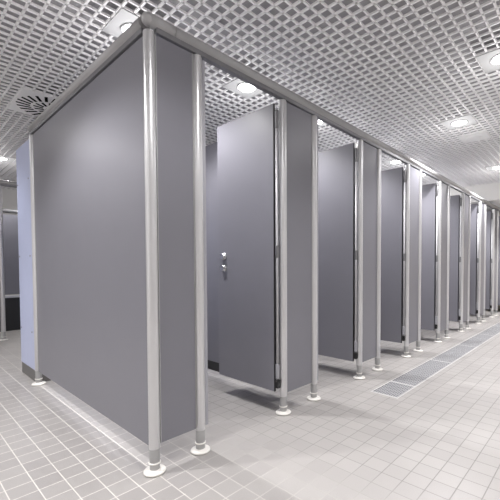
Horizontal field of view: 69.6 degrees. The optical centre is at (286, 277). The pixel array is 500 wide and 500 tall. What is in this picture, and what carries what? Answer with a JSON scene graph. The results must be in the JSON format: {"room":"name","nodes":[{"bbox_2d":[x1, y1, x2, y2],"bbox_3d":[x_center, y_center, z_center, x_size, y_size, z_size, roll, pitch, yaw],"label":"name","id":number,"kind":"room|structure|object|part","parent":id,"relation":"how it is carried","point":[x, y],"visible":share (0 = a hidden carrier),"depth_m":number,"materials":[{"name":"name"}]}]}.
{"room":"public restroom","nodes":[
{"label":"public restroom","id":0,"kind":"room"},
{"bbox_2d":[2,188,19,295],"bbox_3d":[-4.277,-0.589,8.433,0.100,2.610,11.000,1,2,42],"label":"wall","id":1,"kind":"structure","parent":0,"point":[9,197],"depth_m":7.02,"materials":[{"name":"grey paint"}]},
{"bbox_2d":[450,182,499,210],"bbox_3d":[2.849,-1.700,8.439,10.500,0.430,1.465,1,2,42],"label":"wall","id":2,"kind":"structure","parent":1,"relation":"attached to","point":[490,192],"depth_m":6.70,"materials":[{"name":"white paint"}]},
{"bbox_2d":[0,309,499,499],"bbox_3d":[-0.313,0.872,4.954,10.700,0.120,11.200,1,2,42],"label":"floor","id":3,"kind":"structure","parent":0,"point":[440,439],"depth_m":1.97,"materials":[{"name":"grey tile"}]},
{"bbox_2d":[0,186,7,340],"bbox_3d":[-3.737,-0.186,4.686,0.101,2.030,0.101,1,2,42],"label":"support post","id":4,"kind":"object","parent":3,"relation":"on","point":[2,281],"visible":1,"depth_m":4.68,"materials":[{"name":"silver metal"}]},
{"bbox_2d":[0,180,16,187],"bbox_3d":[-3.142,-1.264,5.325,0.062,0.078,3.800,1,2,42],"label":"rail","id":5,"kind":"object","parent":4,"relation":"on","point":[6,183],"visible":0.02,"depth_m":4.71,"materials":[{"name":"metal"}]},
{"bbox_2d":[0,295,20,331],"bbox_3d":[-3.739,0.522,5.983,0.060,0.535,2.100,1,2,42],"label":"bench","id":6,"kind":"object","parent":3,"relation":"on","point":[12,302],"visible":0.02,"depth_m":5.45,"materials":[{"name":"black laminate"}]},
{"bbox_2d":[3,214,19,294],"bbox_3d":[-3.741,-0.367,5.956,0.018,1.215,2.110,1,2,42],"label":"screen","id":7,"kind":"object","parent":6,"relation":"on","point":[10,222],"visible":0.02,"depth_m":5.44,"materials":[{"name":"grey laminate"}]},
{"bbox_2d":[3,209,17,213],"bbox_3d":[-3.743,-1.026,5.935,0.062,0.059,2.100,1,2,42],"label":"rail","id":8,"kind":"object","parent":7,"relation":"on","point":[4,210],"visible":0.02,"depth_m":5.41,"materials":[{"name":"grey metal"}]},
{"bbox_2d":[29,134,45,385],"bbox_3d":[-2.040,-0.136,2.909,0.101,2.030,0.101,1,2,42],"label":"support post","id":9,"kind":"object","parent":3,"relation":"on","point":[38,376],"visible":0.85,"depth_m":2.89,"materials":[{"name":"silver metal"}]},
{"bbox_2d":[27,16,149,133],"bbox_3d":[-1.358,-1.175,2.267,1.893,0.078,0.062,1,2,42],"label":"rail","id":10,"kind":"object","parent":9,"relation":"on","point":[134,31],"visible":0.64,"depth_m":1.99,"materials":[{"name":"metal"}]},
{"bbox_2d":[143,28,165,477],"bbox_3d":[-0.620,-0.102,1.646,0.101,2.030,0.101,1,2,42],"label":"support post","id":11,"kind":"object","parent":3,"relation":"on","point":[155,469],"visible":1,"depth_m":1.63,"materials":[{"name":"silver metal"}]},
{"bbox_2d":[33,36,148,445],"bbox_3d":[-1.330,-0.173,2.276,1.846,1.914,0.018,1,2,42],"label":"panel","id":12,"kind":"object","parent":11,"relation":"attached to","point":[89,165],"visible":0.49,"depth_m":2.04,"materials":[{"name":"grey laminate"}]},
{"bbox_2d":[155,34,196,442],"bbox_3d":[-0.536,-0.168,1.739,0.018,1.896,0.200,1,2,42],"label":"panel","id":13,"kind":"object","parent":11,"relation":"attached to","point":[173,64],"visible":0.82,"depth_m":1.73,"materials":[{"name":"grey laminate"}]},
{"bbox_2d":[191,54,209,455],"bbox_3d":[-0.451,-0.108,1.836,0.101,2.030,0.101,1,2,42],"label":"support post","id":14,"kind":"object","parent":3,"relation":"on","point":[201,448],"visible":0.93,"depth_m":1.82,"materials":[{"name":"silver metal"}]},
{"bbox_2d":[141,11,499,211],"bbox_3d":[2.072,-1.258,4.642,0.062,0.078,8.171,1,2,42],"label":"rail","id":15,"kind":"object","parent":14,"relation":"on","point":[161,28],"visible":1,"depth_m":2.18,"materials":[{"name":"metal"}]},
{"bbox_2d":[276,99,290,415],"bbox_3d":[-0.022,-0.124,2.318,0.101,2.030,0.101,1,2,42],"label":"support post","id":16,"kind":"object","parent":3,"relation":"on","point":[283,411],"visible":1,"depth_m":2.30,"materials":[{"name":"silver metal"}]},
{"bbox_2d":[217,103,280,391],"bbox_3d":[-0.279,-0.188,2.481,0.611,1.850,0.065,1,2,42],"label":"door","id":17,"kind":"structure","parent":16,"relation":"attached to","point":[247,145],"depth_m":2.45,"materials":[{"name":"grey laminate"}]},
{"bbox_3d":[-0.466,-0.157,2.622,0.055,0.055,0.026,1,2,42],"label":"knob","id":18,"kind":"part","parent":17,"relation":"part of","materials":[{"name":"silver metal"}]},
{"bbox_3d":[-0.059,-0.158,2.294,0.017,1.620,0.017,1,2,42],"label":"hinge rod","id":19,"kind":"part","parent":17,"relation":"part of","materials":[{"name":"grey metal"}]},
{"bbox_2d":[286,102,311,391],"bbox_3d":[0.087,-0.191,2.439,0.018,1.896,0.276,1,2,42],"label":"panel","id":20,"kind":"object","parent":16,"relation":"attached to","point":[298,122],"visible":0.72,"depth_m":2.43,"materials":[{"name":"grey laminate"}]},
{"bbox_2d":[307,115,320,400],"bbox_3d":[0.197,-0.132,2.565,0.101,2.030,0.101,1,2,42],"label":"support post","id":21,"kind":"object","parent":3,"relation":"on","point":[313,397],"visible":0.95,"depth_m":2.55,"materials":[{"name":"silver metal"}]},
{"bbox_2d":[353,139,364,379],"bbox_3d":[0.626,-0.148,3.046,0.101,2.030,0.101,1,2,42],"label":"support post","id":22,"kind":"object","parent":3,"relation":"on","point":[358,376],"visible":1,"depth_m":3.03,"materials":[{"name":"silver metal"}]},
{"bbox_2d":[318,143,357,360],"bbox_3d":[0.369,-0.212,3.210,0.611,1.850,0.065,1,2,42],"label":"door","id":23,"kind":"structure","parent":22,"relation":"attached to","point":[337,167],"depth_m":3.13,"materials":[{"name":"grey laminate"}]},
{"bbox_3d":[0.590,-0.182,3.023,0.017,1.620,0.017,1,2,42],"label":"hinge rod","id":24,"kind":"part","parent":23,"relation":"part of","materials":[{"name":"grey metal"}]},
{"bbox_2d":[362,142,377,361],"bbox_3d":[0.736,-0.215,3.168,0.018,1.896,0.276,1,2,42],"label":"panel","id":25,"kind":"object","parent":22,"relation":"attached to","point":[370,154],"visible":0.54,"depth_m":3.17,"materials":[{"name":"grey laminate"}]},
{"bbox_2d":[372,149,382,370],"bbox_3d":[0.846,-0.156,3.293,0.101,2.030,0.101,1,2,42],"label":"support post","id":26,"kind":"object","parent":3,"relation":"on","point":[377,359],"visible":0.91,"depth_m":3.27,"materials":[{"name":"silver metal"}]},
{"bbox_2d":[401,164,410,357],"bbox_3d":[1.274,-0.172,3.775,0.101,2.030,0.101,1,2,42],"label":"support post","id":27,"kind":"object","parent":3,"relation":"on","point":[407,166],"visible":1,"depth_m":3.75,"materials":[{"name":"silver metal"}]},
{"bbox_2d":[381,167,405,342],"bbox_3d":[1.018,-0.236,3.938,0.611,1.850,0.065,1,2,42],"label":"door","id":28,"kind":"structure","parent":27,"relation":"attached to","point":[392,225],"depth_m":3.82,"materials":[{"name":"grey laminate"}]},
{"bbox_3d":[1.238,-0.206,3.751,0.017,1.620,0.017,1,2,42],"label":"hinge rod","id":29,"kind":"part","parent":28,"relation":"part of","materials":[{"name":"grey metal"}]},
{"bbox_2d":[409,166,418,343],"bbox_3d":[1.384,-0.239,3.897,0.018,1.896,0.276,1,2,42],"label":"panel","id":30,"kind":"object","parent":27,"relation":"attached to","point":[414,173],"visible":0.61,"depth_m":3.90,"materials":[{"name":"grey laminate"}]},
{"bbox_2d":[413,170,422,351],"bbox_3d":[1.494,-0.180,4.022,0.101,2.030,0.101,1,2,42],"label":"support post","id":31,"kind":"object","parent":3,"relation":"on","point":[418,347],"visible":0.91,"depth_m":4.00,"materials":[{"name":"silver metal"}]},
{"bbox_2d":[370,322,499,398],"bbox_3d":[2.696,0.814,4.882,0.218,0.022,5.929,1,2,42],"label":"floor drain","id":32,"kind":"object","parent":3,"relation":"in","point":[402,384],"visible":0.98,"depth_m":3.42,"materials":[{"name":"grey metal"}]},
{"bbox_2d":[434,181,441,342],"bbox_3d":[1.923,-0.196,4.503,0.101,2.030,0.101,1,2,42],"label":"support post","id":33,"kind":"object","parent":3,"relation":"on","point":[439,183],"visible":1,"depth_m":4.48,"materials":[{"name":"silver metal"}]},
{"bbox_2d":[421,183,437,330],"bbox_3d":[1.666,-0.261,4.667,0.611,1.850,0.065,1,2,42],"label":"door","id":34,"kind":"structure","parent":33,"relation":"attached to","point":[429,240],"depth_m":4.53,"materials":[{"name":"grey laminate"}]},
{"bbox_3d":[1.887,-0.230,4.480,0.017,1.620,0.017,1,2,42],"label":"hinge rod","id":35,"kind":"part","parent":34,"relation":"part of","materials":[{"name":"grey metal"}]},
{"bbox_2d":[440,183,447,330],"bbox_3d":[2.033,-0.263,4.625,0.018,1.896,0.276,1,2,42],"label":"panel","id":36,"kind":"object","parent":33,"relation":"attached to","point":[444,205],"visible":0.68,"depth_m":4.63,"materials":[{"name":"grey laminate"}]},
{"bbox_2d":[442,185,449,338],"bbox_3d":[2.143,-0.204,4.750,0.101,2.030,0.101,1,2,42],"label":"support post","id":37,"kind":"object","parent":3,"relation":"on","point":[446,334],"visible":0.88,"depth_m":4.73,"materials":[{"name":"silver metal"}]},
{"bbox_2d":[457,193,464,331],"bbox_3d":[2.571,-0.220,5.232,0.101,2.030,0.101,1,2,42],"label":"support post","id":38,"kind":"object","parent":3,"relation":"on","point":[462,194],"visible":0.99,"depth_m":5.21,"materials":[{"name":"silver metal"}]},
{"bbox_2d":[449,195,461,321],"bbox_3d":[2.315,-0.285,5.395,0.611,1.850,0.065,1,2,42],"label":"door","id":39,"kind":"structure","parent":38,"relation":"attached to","point":[455,200],"depth_m":5.24,"materials":[{"name":"grey laminate"}]},
{"bbox_3d":[2.535,-0.255,5.208,0.017,1.620,0.017,1,2,42],"label":"hinge rod","id":40,"kind":"part","parent":39,"relation":"part of","materials":[{"name":"grey metal"}]},
{"bbox_2d":[463,194,468,321],"bbox_3d":[2.681,-0.287,5.354,0.018,1.896,0.276,1,2,42],"label":"panel","id":41,"kind":"object","parent":38,"relation":"attached to","point":[466,198],"visible":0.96,"depth_m":5.37,"materials":[{"name":"grey laminate"}]},
{"bbox_2d":[464,196,470,328],"bbox_3d":[2.791,-0.228,5.479,0.101,2.030,0.101,1,2,42],"label":"support post","id":42,"kind":"object","parent":3,"relation":"on","point":[467,321],"visible":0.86,"depth_m":5.46,"materials":[{"name":"silver metal"}]},
{"bbox_2d":[475,202,481,323],"bbox_3d":[3.220,-0.244,5.961,0.101,2.030,0.101,1,2,42],"label":"support post","id":43,"kind":"object","parent":3,"relation":"on","point":[479,203],"visible":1,"depth_m":5.94,"materials":[{"name":"silver metal"}]},
{"bbox_2d":[469,204,478,314],"bbox_3d":[2.963,-0.309,6.124,0.611,1.850,0.065,1,2,42],"label":"door","id":44,"kind":"structure","parent":43,"relation":"attached to","point":[474,234],"depth_m":5.96,"materials":[{"name":"grey laminate"}]},
{"bbox_3d":[3.183,-0.279,5.937,0.017,1.620,0.017,1,2,42],"label":"hinge rod","id":45,"kind":"part","parent":44,"relation":"part of","materials":[{"name":"grey metal"}]},
{"bbox_2d":[480,203,484,314],"bbox_3d":[3.329,-0.311,6.082,0.018,1.896,0.276,1,2,42],"label":"panel","id":46,"kind":"object","parent":43,"relation":"attached to","point":[483,205],"visible":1,"depth_m":6.10,"materials":[{"name":"grey laminate"}]},
{"bbox_2d":[480,204,486,321],"bbox_3d":[3.439,-0.253,6.207,0.101,2.030,0.101,1,2,42],"label":"support post","id":47,"kind":"object","parent":3,"relation":"on","point":[483,315],"visible":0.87,"depth_m":6.19,"materials":[{"name":"silver metal"}]},
{"bbox_2d":[489,209,494,317],"bbox_3d":[3.868,-0.269,6.689,0.101,2.030,0.101,1,2,42],"label":"support post","id":48,"kind":"object","parent":3,"relation":"on","point":[493,210],"visible":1,"depth_m":6.67,"materials":[{"name":"silver metal"}]},
{"bbox_2d":[485,210,492,308],"bbox_3d":[3.611,-0.333,6.853,0.611,1.850,0.065,1,2,42],"label":"door","id":49,"kind":"structure","parent":48,"relation":"attached to","point":[488,302],"depth_m":6.68,"materials":[{"name":"grey laminate"}]},
{"bbox_3d":[3.832,-0.303,6.665,0.017,1.620,0.017,1,2,42],"label":"hinge rod","id":50,"kind":"part","parent":49,"relation":"part of","materials":[{"name":"grey metal"}]},
{"bbox_2d":[494,210,497,309],"bbox_3d":[3.978,-0.336,6.811,0.018,1.896,0.276,1,2,42],"label":"panel","id":51,"kind":"object","parent":48,"relation":"attached to","point":[496,211],"visible":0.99,"depth_m":6.83,"materials":[{"name":"grey laminate"}]},
{"bbox_2d":[494,211,498,315],"bbox_3d":[4.088,-0.277,6.936,0.101,2.030,0.101,1,2,42],"label":"support post","id":52,"kind":"object","parent":3,"relation":"on","point":[495,313],"visible":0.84,"depth_m":6.91,"materials":[{"name":"silver metal"}]},
{"bbox_3d":[4.517,-0.293,7.418,0.101,2.030,0.101,1,2,42],"label":"support post","id":53,"kind":"object","parent":3,"relation":"on","visible":0},
{"bbox_2d":[498,216,499,304],"bbox_3d":[4.260,-0.357,7.581,0.611,1.850,0.065,1,2,42],"label":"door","id":54,"kind":"structure","parent":53,"relation":"attached to","point":[499,216],"depth_m":7.43,"materials":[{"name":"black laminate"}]},
{"bbox_2d":[0,0,499,189],"bbox_3d":[-0.810,-1.676,4.324,10.512,0.014,9.537,1,2,42],"label":"ceiling","id":55,"kind":"structure","parent":0,"point":[8,171],"depth_m":2.76,"materials":[{"name":"white paint"}]},
{"bbox_2d":[0,155,15,162],"bbox_3d":[-4.011,-1.671,5.014,0.297,0.020,0.297,1,2,42],"label":"recessed light","id":56,"kind":"object","parent":55,"relation":"in","point":[2,158],"visible":1,"depth_m":5.02,"materials":[{"name":"white plastic"}]},
{"bbox_2d":[7,88,55,116],"bbox_3d":[-2.274,-1.634,3.469,0.597,0.008,0.597,1,2,42],"label":"ceiling vent","id":57,"kind":"object","parent":55,"relation":"in","point":[27,101],"visible":0.48,"depth_m":3.31,"materials":[{"name":"white metal"}]},
{"bbox_2d":[102,8,151,37],"bbox_3d":[-0.985,-1.597,2.324,0.297,0.020,0.297,1,2,42],"label":"recessed light","id":58,"kind":"object","parent":55,"relation":"in","point":[123,19],"visible":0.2,"depth_m":2.24,"materials":[{"name":"grey"}]},
{"bbox_2d":[222,78,262,98],"bbox_3d":[-0.337,-1.621,3.052,0.297,0.020,0.297,1,2,42],"label":"recessed light","id":59,"kind":"object","parent":55,"relation":"in","point":[237,86],"visible":0.75,"depth_m":3.06,"materials":[{"name":"white plastic"}]},
{"bbox_2d":[318,120,327,127],"bbox_3d":[0.311,-1.645,3.780,0.297,0.020,0.297,1,2,42],"label":"recessed light","id":60,"kind":"object","parent":55,"relation":"in","point":[320,123],"visible":0.22,"depth_m":3.84,"materials":[{"name":"white plastic"}]},
{"bbox_2d":[382,159,402,165],"bbox_3d":[1.607,-1.694,5.236,0.297,0.020,0.297,1,2,42],"label":"recessed light","id":61,"kind":"object","parent":55,"relation":"in","point":[391,162],"visible":0.8,"depth_m":5.23,"materials":[{"name":"white"}]},
{"bbox_2d":[440,114,477,129],"bbox_3d":[1.849,-1.651,3.816,0.297,0.020,0.297,1,2,42],"label":"recessed light","id":62,"kind":"object","parent":55,"relation":"in","point":[466,120],"visible":1,"depth_m":3.80,"materials":[{"name":"white"}]},
{"bbox_2d":[457,131,490,143],"bbox_3d":[2.248,-1.669,4.264,0.297,0.010,0.297,1,2,42],"label":"ceiling hatch","id":63,"kind":"object","parent":55,"relation":"attached to","point":[483,135],"visible":1,"depth_m":4.25,"materials":[{"name":"white metal"}]},
{"bbox_2d":[476,48,499,73],"bbox_3d":[1.600,-1.614,2.634,0.297,0.020,0.297,1,2,42],"label":"recessed light","id":64,"kind":"object","parent":55,"relation":"in","point":[489,62],"visible":1,"depth_m":2.66,"materials":[{"name":"grey plastic"}]},
{"bbox_2d":[485,165,499,170],"bbox_3d":[3.289,-1.708,5.546,0.297,0.020,0.297,1,2,42],"label":"recessed light","id":65,"kind":"object","parent":55,"relation":"in","point":[495,167],"visible":1,"depth_m":5.54,"materials":[{"name":"white"}]},
{"bbox_2d":[0,0,499,181],"bbox_3d":[-0.320,-1.847,4.870,10.700,0.080,11.200,1,2,42],"label":"ceiling slab","id":66,"kind":"structure","parent":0,"point":[247,4],"depth_m":2.68,"materials":[{"name":"grey"}]},
{"bbox_3d":[0.464,-0.228,6.154,0.465,2.000,8.120,1,2,42],"label":"wall","id":67,"kind":"structure","parent":0,"visible":0},
{"bbox_2d":[16,139,34,380],"bbox_3d":[-2.244,-0.137,3.100,0.500,2.020,0.034,1,2,42],"label":"cladding","id":68,"kind":"object","parent":67,"relation":"attached to","point":[22,153],"visible":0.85,"depth_m":3.10,"materials":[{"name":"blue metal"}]},
{"bbox_2d":[42,374,50,380],"bbox_3d":[0.645,0.726,6.024,0.012,0.100,8.120,1,2,42],"label":"baseboard","id":69,"kind":"structure","parent":67,"relation":"attached to","point":[45,378],"depth_m":3.01,"materials":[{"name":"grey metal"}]},
{"bbox_2d":[206,140,278,371],"bbox_3d":[-0.632,-0.170,3.114,1.920,1.976,0.018,1,2,42],"label":"partition panel","id":70,"kind":"object","parent":67,"relation":"attached to","point":[211,150],"visible":0.05,"depth_m":3.11,"materials":[{"name":"grey laminate"}]},
{"bbox_2d":[354,213,354,352],"bbox_3d":[0.016,-0.194,3.842,1.920,1.976,0.018,1,2,42],"label":"partition panel","id":71,"kind":"object","parent":67,"relation":"attached to","point":[354,213],"visible":0.02,"depth_m":3.29,"materials":[{"name":"grey laminate"}]},
{"bbox_2d":[402,170,404,335],"bbox_3d":[0.665,-0.218,4.571,1.920,1.976,0.018,1,2,42],"label":"partition panel","id":72,"kind":"object","parent":67,"relation":"attached to","point":[404,170],"visible":0.02,"depth_m":3.98,"materials":[{"name":"grey laminate"}]},
{"bbox_2d":[435,185,436,295],"bbox_3d":[1.313,-0.242,5.299,1.920,1.976,0.018,1,2,42],"label":"partition panel","id":73,"kind":"object","parent":67,"relation":"attached to","point":[436,185],"visible":0.02,"depth_m":4.71,"materials":[{"name":"grey laminate"}]},
{"bbox_2d":[458,196,460,320],"bbox_3d":[1.962,-0.266,6.028,1.920,1.976,0.018,1,2,42],"label":"partition panel","id":74,"kind":"object","parent":67,"relation":"attached to","point":[460,196],"visible":0.02,"depth_m":5.42,"materials":[{"name":"grey laminate"}]},
{"bbox_2d":[476,204,477,313],"bbox_3d":[2.610,-0.290,6.756,1.920,1.976,0.018,1,2,42],"label":"partition panel","id":75,"kind":"object","parent":67,"relation":"attached to","point":[477,204],"visible":0.02,"depth_m":6.16,"materials":[{"name":"grey laminate"}]},
{"bbox_2d":[490,211,491,292],"bbox_3d":[3.258,-0.314,7.485,1.920,1.976,0.018,1,2,42],"label":"partition panel","id":76,"kind":"object","parent":67,"relation":"attached to","point":[491,211],"visible":0.02,"depth_m":6.88,"materials":[{"name":"grey laminate"}]}
]}

